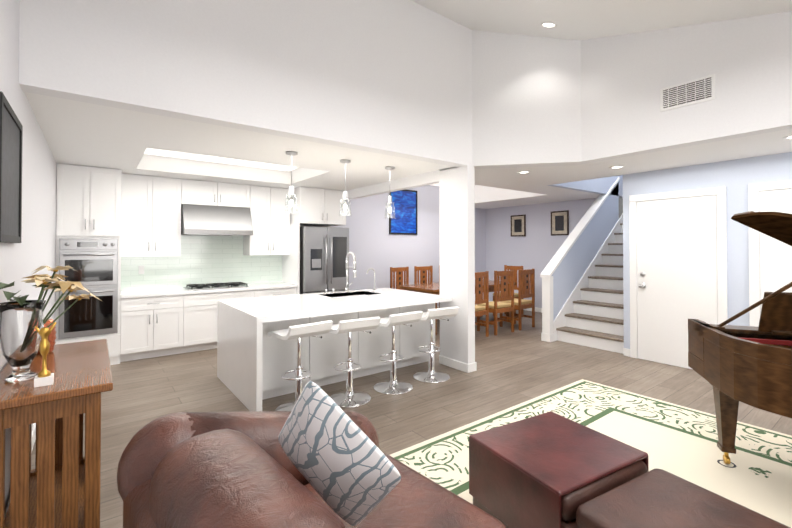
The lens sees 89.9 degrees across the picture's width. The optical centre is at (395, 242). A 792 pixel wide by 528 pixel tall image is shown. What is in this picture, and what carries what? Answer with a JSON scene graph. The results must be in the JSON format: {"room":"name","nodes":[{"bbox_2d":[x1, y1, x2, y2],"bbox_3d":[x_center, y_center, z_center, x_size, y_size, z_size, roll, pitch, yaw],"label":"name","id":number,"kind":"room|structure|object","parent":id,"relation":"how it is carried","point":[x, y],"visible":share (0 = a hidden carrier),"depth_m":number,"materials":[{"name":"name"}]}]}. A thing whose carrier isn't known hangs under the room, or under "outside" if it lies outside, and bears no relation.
{"room":"living room","nodes":[
{"label":"living room","id":0,"kind":"room"},
{"bbox_2d":[0,0,56,507],"bbox_3d":[-1.017,-0.746,0.640,0.140,4.400,11.320,0,-1,-37],"label":"wall","id":1,"kind":"structure","parent":0,"point":[34,249],"depth_m":2.61,"materials":[{"name":"white paint"}]},
{"bbox_2d":[0,91,22,242],"bbox_3d":[-1.927,-0.331,1.979,0.025,0.660,0.620,0,-1,-37],"label":"framed picture","id":2,"kind":"object","parent":1,"relation":"attached to","point":[11,133],"visible":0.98,"depth_m":1.96},
{"bbox_2d":[4,423,35,519],"bbox_3d":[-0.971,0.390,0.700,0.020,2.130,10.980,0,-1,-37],"label":"baseboard","id":3,"kind":"structure","parent":1,"relation":"attached to","point":[34,427],"depth_m":2.87,"materials":[{"name":"white wood"}]},
{"bbox_2d":[138,265,143,273],"bbox_3d":[-3.584,0.381,5.586,0.070,0.120,0.012,0,-1,-37],"label":"outlet","id":4,"kind":"object","parent":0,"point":[140,269],"visible":1,"depth_m":5.58,"materials":[{"name":"white plastic"}]},
{"bbox_2d":[123,174,182,258],"bbox_3d":[-3.413,-0.358,5.526,0.700,1.096,0.346,0,-1,-37],"label":"upper cabinet","id":5,"kind":"object","parent":0,"relation":"attached to","point":[152,205],"depth_m":5.40,"materials":[{"name":"white wood"}]},
{"bbox_2d":[183,179,250,202],"bbox_3d":[-2.756,-0.722,6.029,0.950,0.356,0.346,0,-1,-37],"label":"upper cabinet","id":6,"kind":"object","parent":0,"relation":"attached to","point":[192,189],"depth_m":5.87,"materials":[{"name":"white wood"}]},
{"bbox_2d":[183,199,254,234],"bbox_3d":[-2.698,-0.359,5.949,0.930,0.488,0.536,0,-1,-37],"label":"range hood","id":7,"kind":"object","parent":0,"relation":"attached to","point":[200,216],"depth_m":5.80,"materials":[{"name":"silver metal"}]},
{"bbox_2d":[19,0,471,166],"bbox_3d":[-0.696,-1.913,3.554,3.880,2.000,0.150,0,-1,-37],"label":"wall","id":8,"kind":"structure","parent":0,"point":[390,77],"depth_m":3.24,"materials":[{"name":"white paint"}]},
{"bbox_2d":[243,185,290,254],"bbox_3d":[-2.119,-0.347,6.508,0.650,1.096,0.346,0,-1,-37],"label":"upper cabinet","id":9,"kind":"object","parent":0,"relation":"attached to","point":[272,236],"depth_m":6.38,"materials":[{"name":"white wood"}]},
{"bbox_2d":[291,187,345,226],"bbox_3d":[-1.397,-0.598,6.840,0.836,0.586,0.696,0,-1,-37],"label":"upper cabinet","id":10,"kind":"object","parent":0,"relation":"attached to","point":[316,206],"depth_m":6.53,"materials":[{"name":"white wood"}]},
{"bbox_2d":[25,92,791,208],"bbox_3d":[2.364,-1.182,3.138,8.260,0.490,11.199,0,-1,-37],"label":"ceiling","id":11,"kind":"structure","parent":0,"point":[79,133],"depth_m":4.30,"materials":[{"name":"white paint"}]},
{"bbox_2d":[144,148,297,170],"bbox_3d":[-2.034,-1.108,5.009,1.900,0.008,1.200,0,-1,-37],"label":"skylight","id":12,"kind":"object","parent":11,"relation":"in","point":[158,152],"depth_m":5.25,"materials":[{"name":"white"}]},
{"bbox_2d":[285,151,297,212],"bbox_3d":[-1.070,-0.617,4.065,0.132,0.620,0.132,0,-1,-37],"label":"pendant light","id":13,"kind":"object","parent":11,"relation":"hanging from","point":[291,193],"visible":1,"depth_m":4.05,"materials":[{"name":"glass"}]},
{"bbox_2d":[340,159,350,215],"bbox_3d":[-0.568,-0.612,4.446,0.132,0.620,0.132,0,-1,-37],"label":"pendant light","id":14,"kind":"object","parent":11,"relation":"hanging from","point":[345,193],"visible":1,"depth_m":4.43,"materials":[{"name":"glass"}]},
{"bbox_2d":[385,166,394,218],"bbox_3d":[-0.075,-0.608,4.821,0.132,0.620,0.132,0,-1,-37],"label":"pendant light","id":15,"kind":"object","parent":11,"relation":"hanging from","point":[389,197],"visible":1,"depth_m":4.80,"materials":[{"name":"glass"}]},
{"bbox_2d":[347,168,445,199],"bbox_3d":[-0.316,-0.857,6.216,0.120,0.190,3.010,0,-1,-37],"label":"beam","id":16,"kind":"structure","parent":11,"relation":"attached to","point":[424,179],"depth_m":5.69,"materials":[{"name":"white paint"}]},
{"bbox_2d":[517,171,530,173],"bbox_3d":[1.659,-0.910,5.137,0.170,0.008,0.170,0,-1,-37],"label":"recessed light","id":17,"kind":"object","parent":11,"relation":"in","point":[523,172],"visible":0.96,"depth_m":5.15,"materials":[{"name":"white"}]},
{"bbox_2d":[609,165,624,168],"bbox_3d":[2.678,-0.914,4.806,0.170,0.008,0.170,0,-1,-37],"label":"recessed light","id":18,"kind":"object","parent":11,"relation":"in","point":[616,167],"visible":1,"depth_m":4.81,"materials":[{"name":"white"}]},
{"bbox_2d":[333,185,485,305],"bbox_3d":[0.562,0.098,8.851,4.480,2.900,0.140,0,-1,-37],"label":"wall","id":19,"kind":"structure","parent":0,"point":[377,247],"depth_m":8.25,"materials":[{"name":"paint"}]},
{"bbox_2d":[389,189,416,234],"bbox_3d":[0.162,-0.656,8.445,0.750,0.960,0.025,0,-1,-37],"label":"painting","id":20,"kind":"object","parent":19,"relation":"attached to","point":[404,221],"visible":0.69,"depth_m":8.45},
{"bbox_2d":[31,310,791,527],"bbox_3d":[1.241,1.506,2.569,12.500,0.060,11.700,0,-1,-37],"label":"floor","id":21,"kind":"structure","parent":0,"point":[517,366],"depth_m":4.04,"materials":[{"name":"brown wood"}]},
{"bbox_2d":[0,339,112,527],"bbox_3d":[-1.708,1.040,2.003,0.418,0.860,1.040,0,-1,-37],"label":"console table","id":22,"kind":"object","parent":21,"relation":"on","point":[58,486],"visible":0.85,"depth_m":1.69,"materials":[{"name":"brown wood"}]},
{"bbox_2d":[34,322,56,387],"bbox_3d":[-1.503,0.474,1.701,0.074,0.262,0.060,0,-1,-37],"label":"trophy","id":23,"kind":"object","parent":22,"relation":"on","point":[44,377],"visible":1,"depth_m":1.69,"materials":[{"name":"gold metal"}]},
{"bbox_2d":[37,319,56,353],"bbox_3d":[-1.971,0.521,2.212,0.119,0.180,0.117,0,-1,-37],"label":"copper vase","id":24,"kind":"object","parent":22,"relation":"on","point":[52,337],"visible":0.25,"depth_m":2.21,"materials":[{"name":"brown"}]},
{"bbox_2d":[0,265,101,381],"bbox_3d":[-1.702,0.362,1.990,0.343,0.493,0.644,0,-1,-32],"label":"crystal vase","id":25,"kind":"object","parent":22,"relation":"on","point":[21,318],"visible":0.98,"depth_m":1.75,"materials":[{"name":"silver metal"}]},
{"bbox_2d":[55,163,122,364],"bbox_3d":[-3.847,0.296,4.985,0.616,2.416,0.669,0,-1,-37],"label":"tall cabinet","id":26,"kind":"object","parent":21,"relation":"on","point":[89,200],"depth_m":4.74,"materials":[{"name":"white wood"}]},
{"bbox_2d":[123,295,190,361],"bbox_3d":[-3.313,1.104,5.409,0.758,0.810,0.626,0,-1,-37],"label":"base cabinet","id":27,"kind":"object","parent":21,"relation":"on","point":[160,325],"depth_m":5.17,"materials":[{"name":"white wood"}]},
{"bbox_2d":[123,283,298,298],"bbox_3d":[-2.689,0.684,5.875,2.310,0.040,0.646,0,-1,-37],"label":"countertop","id":28,"kind":"structure","parent":27,"relation":"on","point":[150,291],"depth_m":5.64,"materials":[{"name":"white stone"}]},
{"bbox_2d":[191,291,258,351],"bbox_3d":[-2.679,1.109,5.890,1.066,0.810,0.626,0,-1,-37],"label":"base cabinet","id":29,"kind":"object","parent":21,"relation":"on","point":[204,308],"depth_m":5.55,"materials":[{"name":"white wood"}]},
{"bbox_2d":[259,287,298,296],"bbox_3d":[-2.061,1.115,6.360,0.718,0.810,0.626,0,-1,-37],"label":"base cabinet","id":30,"kind":"object","parent":21,"relation":"on","point":[279,291],"depth_m":6.18,"materials":[{"name":"white wood"}]},
{"bbox_2d":[268,320,332,410],"bbox_3d":[-0.856,1.090,3.539,0.415,0.796,0.436,1,-1,-43],"label":"stool","id":31,"kind":"object","parent":21,"relation":"on","point":[298,332],"visible":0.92,"depth_m":3.49,"materials":[{"name":"silver metal"}]},
{"bbox_2d":[300,226,348,293],"bbox_3d":[-1.336,0.629,6.752,0.805,1.770,0.868,0,-1,-37],"label":"fridge","id":32,"kind":"object","parent":21,"relation":"on","point":[324,251],"visible":0.44,"depth_m":6.40,"materials":[{"name":"silver metal"}]},
{"bbox_2d":[217,292,451,410],"bbox_3d":[-0.662,1.099,4.613,2.336,0.800,1.350,0,-1,-37],"label":"kitchen island","id":33,"kind":"object","parent":21,"relation":"on","point":[254,361],"depth_m":4.07,"materials":[{"name":"white stone"}]},
{"bbox_2d":[369,288,408,295],"bbox_3d":[-0.110,0.684,5.420,0.486,0.049,0.420,0,-1,-37],"label":"island countertop","id":34,"kind":"structure","parent":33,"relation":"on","point":[376,291],"depth_m":5.24,"materials":[{"name":"white stone"}]},
{"bbox_2d":[329,316,380,407],"bbox_3d":[-0.433,1.092,3.772,0.415,0.796,0.436,0,-1,-34],"label":"stool","id":35,"kind":"object","parent":21,"relation":"on","point":[349,397],"visible":0.98,"depth_m":3.70,"materials":[{"name":"silver metal"}]},
{"bbox_2d":[373,311,422,394],"bbox_3d":[-0.018,1.096,4.087,0.415,0.796,0.436,1,-1,-39],"label":"stool","id":36,"kind":"object","parent":21,"relation":"on","point":[393,385],"visible":0.96,"depth_m":4.03,"materials":[{"name":"silver metal"}]},
{"bbox_2d":[390,267,408,289],"bbox_3d":[0.199,1.005,7.667,0.460,1.060,0.440,1,-1,-40],"label":"chair","id":37,"kind":"object","parent":21,"relation":"on","point":[399,274],"visible":0.38,"depth_m":7.79,"materials":[{"name":"brown wood"}]},
{"bbox_2d":[414,266,432,283],"bbox_3d":[0.686,1.009,8.049,0.460,1.060,0.440,0,-1,-35],"label":"chair","id":38,"kind":"object","parent":21,"relation":"on","point":[423,273],"visible":0.27,"depth_m":8.20,"materials":[{"name":"brown wood"}]},
{"bbox_2d":[413,306,458,382],"bbox_3d":[0.405,1.100,4.421,0.415,0.796,0.436,0,-1,-33],"label":"stool","id":39,"kind":"object","parent":21,"relation":"on","point":[430,375],"visible":1,"depth_m":4.35,"materials":[{"name":"silver metal"}]},
{"bbox_2d":[398,280,516,334],"bbox_3d":[1.191,1.152,7.433,2.200,0.760,0.940,0,-1,-37],"label":"dining table","id":40,"kind":"object","parent":21,"relation":"on","point":[431,288],"visible":0.33,"depth_m":6.95,"materials":[{"name":"brown wood"}]},
{"bbox_2d":[475,271,488,336],"bbox_3d":[1.188,0.991,6.446,0.460,1.060,0.440,1,-1,-41],"label":"chair","id":41,"kind":"object","parent":21,"relation":"on","point":[481,287],"visible":0.42,"depth_m":6.37,"materials":[{"name":"brown wood"}]},
{"bbox_2d":[477,270,513,335],"bbox_3d":[1.702,0.995,6.812,0.460,1.060,0.440,0,-1,-34],"label":"chair","id":42,"kind":"object","parent":21,"relation":"on","point":[496,305],"visible":0.88,"depth_m":6.65,"materials":[{"name":"brown wood"}]},
{"bbox_2d":[493,265,523,315],"bbox_3d":[2.342,1.012,8.309,0.440,1.060,0.460,0,-1,-37],"label":"chair","id":43,"kind":"object","parent":21,"relation":"on","point":[510,268],"visible":0.25,"depth_m":8.37,"materials":[{"name":"brown wood"}]},
{"bbox_2d":[500,269,534,329],"bbox_3d":[2.200,1.000,7.215,0.460,1.060,0.440,1,-1,-39],"label":"chair","id":44,"kind":"object","parent":21,"relation":"on","point":[526,283],"visible":0.77,"depth_m":7.06,"materials":[{"name":"brown wood"}]},
{"bbox_2d":[553,213,623,353],"bbox_3d":[4.312,0.341,6.934,3.995,2.370,1.025,0,-1,-37],"label":"stairs","id":45,"kind":"structure","parent":21,"relation":"on","point":[591,313],"depth_m":6.28,"materials":[{"name":"white wood"}]},
{"bbox_2d":[390,379,791,527],"bbox_3d":[1.461,1.461,1.776,3.990,0.012,3.370,0,-1,-37],"label":"rug","id":46,"kind":"object","parent":21,"relation":"on","point":[678,440],"visible":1,"depth_m":2.89,"materials":[{"name":"beige fabric"}]},
{"bbox_2d":[117,381,505,527],"bbox_3d":[0.083,0.942,1.066,1.140,1.009,2.240,1,-1,-42],"label":"sofa","id":47,"kind":"object","parent":46,"relation":"on","point":[316,457],"visible":1,"depth_m":1.23,"materials":[{"name":"brown leather"}]},
{"bbox_2d":[278,381,400,525],"bbox_3d":[-0.210,0.704,1.310,0.410,0.410,0.148,40,33,17],"label":"pillow","id":48,"kind":"object","parent":47,"relation":"on","point":[349,472],"depth_m":1.22,"materials":[{"name":"fabric"}]},
{"bbox_2d":[688,211,791,467],"bbox_3d":[2.559,0.633,1.908,1.446,1.672,1.670,0,-1,20],"label":"piano","id":49,"kind":"object","parent":21,"relation":"on","point":[733,365],"visible":1,"depth_m":2.39,"materials":[{"name":"brown wood"}]},
{"bbox_2d":[440,165,474,363],"bbox_3d":[0.736,0.302,4.818,0.120,2.400,0.470,0,-1,-37],"label":"wall","id":50,"kind":"structure","parent":0,"point":[457,241],"depth_m":4.71,"materials":[{"name":"white paint"}]},
{"bbox_2d":[442,266,445,274],"bbox_3d":[0.587,0.343,4.904,0.011,0.120,0.070,0,-1,-37],"label":"switch","id":51,"kind":"object","parent":50,"relation":"attached to","point":[443,270],"visible":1,"depth_m":4.89,"materials":[{"name":"white plastic"}]},
{"bbox_2d":[439,355,476,372],"bbox_3d":[0.741,1.452,4.799,0.150,0.100,0.485,0,-1,-37],"label":"baseboard","id":52,"kind":"structure","parent":50,"relation":"attached to","point":[460,366],"depth_m":4.68,"materials":[{"name":"white wood"}]},
{"bbox_2d":[472,30,586,168],"bbox_3d":[1.492,-1.900,4.651,1.403,2.000,0.212,0,-1,12],"label":"wall","id":53,"kind":"structure","parent":0,"point":[526,100],"depth_m":4.54,"materials":[{"name":"white paint"}]},
{"bbox_2d":[486,198,595,307],"bbox_3d":[3.273,0.099,8.870,0.140,2.900,3.110,0,-1,-37],"label":"wall","id":54,"kind":"structure","parent":0,"point":[537,246],"depth_m":9.05,"materials":[{"name":"purple paint"}]},
{"bbox_2d":[489,301,541,312],"bbox_3d":[3.221,1.498,8.795,0.015,0.100,3.080,0,-1,-37],"label":"baseboard","id":55,"kind":"structure","parent":54,"relation":"attached to","point":[537,309],"depth_m":8.88,"materials":[{"name":"white wood"}]},
{"bbox_2d":[511,215,525,236],"bbox_3d":[2.856,-0.397,9.280,0.025,0.500,0.400,0,-1,-37],"label":"picture","id":56,"kind":"object","parent":54,"relation":"attached to","point":[518,225],"visible":0.96,"depth_m":9.27,"materials":[{"name":"paper"}]},
{"bbox_2d":[551,210,568,235],"bbox_3d":[3.485,-0.416,8.453,0.025,0.520,0.400,0,-1,-37],"label":"picture","id":57,"kind":"object","parent":54,"relation":"attached to","point":[559,222],"visible":0.92,"depth_m":8.44,"materials":[{"name":"paper"}]},
{"bbox_2d":[547,175,622,320],"bbox_3d":[3.647,-0.671,7.147,3.160,4.400,0.100,0,-1,-37],"label":"wall","id":58,"kind":"structure","parent":0,"point":[569,271],"depth_m":6.79,"materials":[{"name":"blue paint"}]},
{"bbox_2d":[540,177,619,341],"bbox_3d":[3.241,0.137,6.829,2.380,2.776,0.160,0,-1,-37],"label":"trim","id":59,"kind":"structure","parent":58,"relation":"on","point":[547,335],"depth_m":6.19,"materials":[{"name":"white wood"}]},
{"bbox_2d":[411,0,791,39],"bbox_3d":[1.948,-1.554,0.723,4.950,2.318,7.850,0,-1,-37],"label":"ceiling","id":60,"kind":"structure","parent":0,"point":[581,19],"depth_m":3.78,"materials":[{"name":"white paint"}]},
{"bbox_2d":[540,22,556,27],"bbox_3d":[1.591,-2.269,4.135,0.170,0.052,0.165,0,-1,-37],"label":"recessed light","id":61,"kind":"object","parent":60,"relation":"in","point":[548,24],"visible":1,"depth_m":4.13,"materials":[{"name":"white"}]},
{"bbox_2d":[581,11,791,162],"bbox_3d":[4.176,-1.933,1.761,0.150,2.000,6.800,0,-1,-37],"label":"wall","id":62,"kind":"structure","parent":0,"point":[626,78],"depth_m":3.65,"materials":[{"name":"white paint"}]},
{"bbox_2d":[660,74,714,111],"bbox_3d":[2.651,-1.362,3.623,0.017,0.220,0.420,0,-1,-37],"label":"air vent","id":63,"kind":"object","parent":62,"relation":"in","point":[695,91],"visible":1,"depth_m":3.61,"materials":[{"name":"white metal"}]},
{"bbox_2d":[623,152,791,348],"bbox_3d":[5.197,0.027,2.602,0.120,2.900,6.940,0,-1,-37],"label":"wall","id":64,"kind":"structure","parent":0,"point":[736,177],"depth_m":4.43,"materials":[{"name":"paint"}]},
{"bbox_2d":[637,195,717,368],"bbox_3d":[3.362,0.479,4.814,0.114,2.035,0.830,0,-1,-37],"label":"entry door","id":65,"kind":"structure","parent":64,"relation":"in","point":[676,264],"depth_m":4.84,"materials":[{"name":"white wood"}]},
{"bbox_2d":[629,186,727,357],"bbox_3d":[3.398,0.437,4.841,0.029,2.130,1.010,0,-1,-37],"label":"door frame","id":66,"kind":"structure","parent":64,"relation":"attached to","point":[721,212],"depth_m":4.72,"materials":[{"name":"white wood"}]},
{"bbox_2d":[748,180,791,326],"bbox_3d":[4.121,0.426,3.890,0.029,2.130,1.000,0,-1,-37],"label":"door frame","id":67,"kind":"structure","parent":64,"relation":"attached to","point":[754,255],"depth_m":4.24,"materials":[{"name":"white wood"}]},
{"bbox_2d":[759,189,791,308],"bbox_3d":[4.085,0.469,3.862,0.114,2.035,0.820,0,-1,-37],"label":"closet door","id":68,"kind":"structure","parent":64,"relation":"in","point":[775,264],"depth_m":4.12,"materials":[{"name":"white wood"}]}
]}

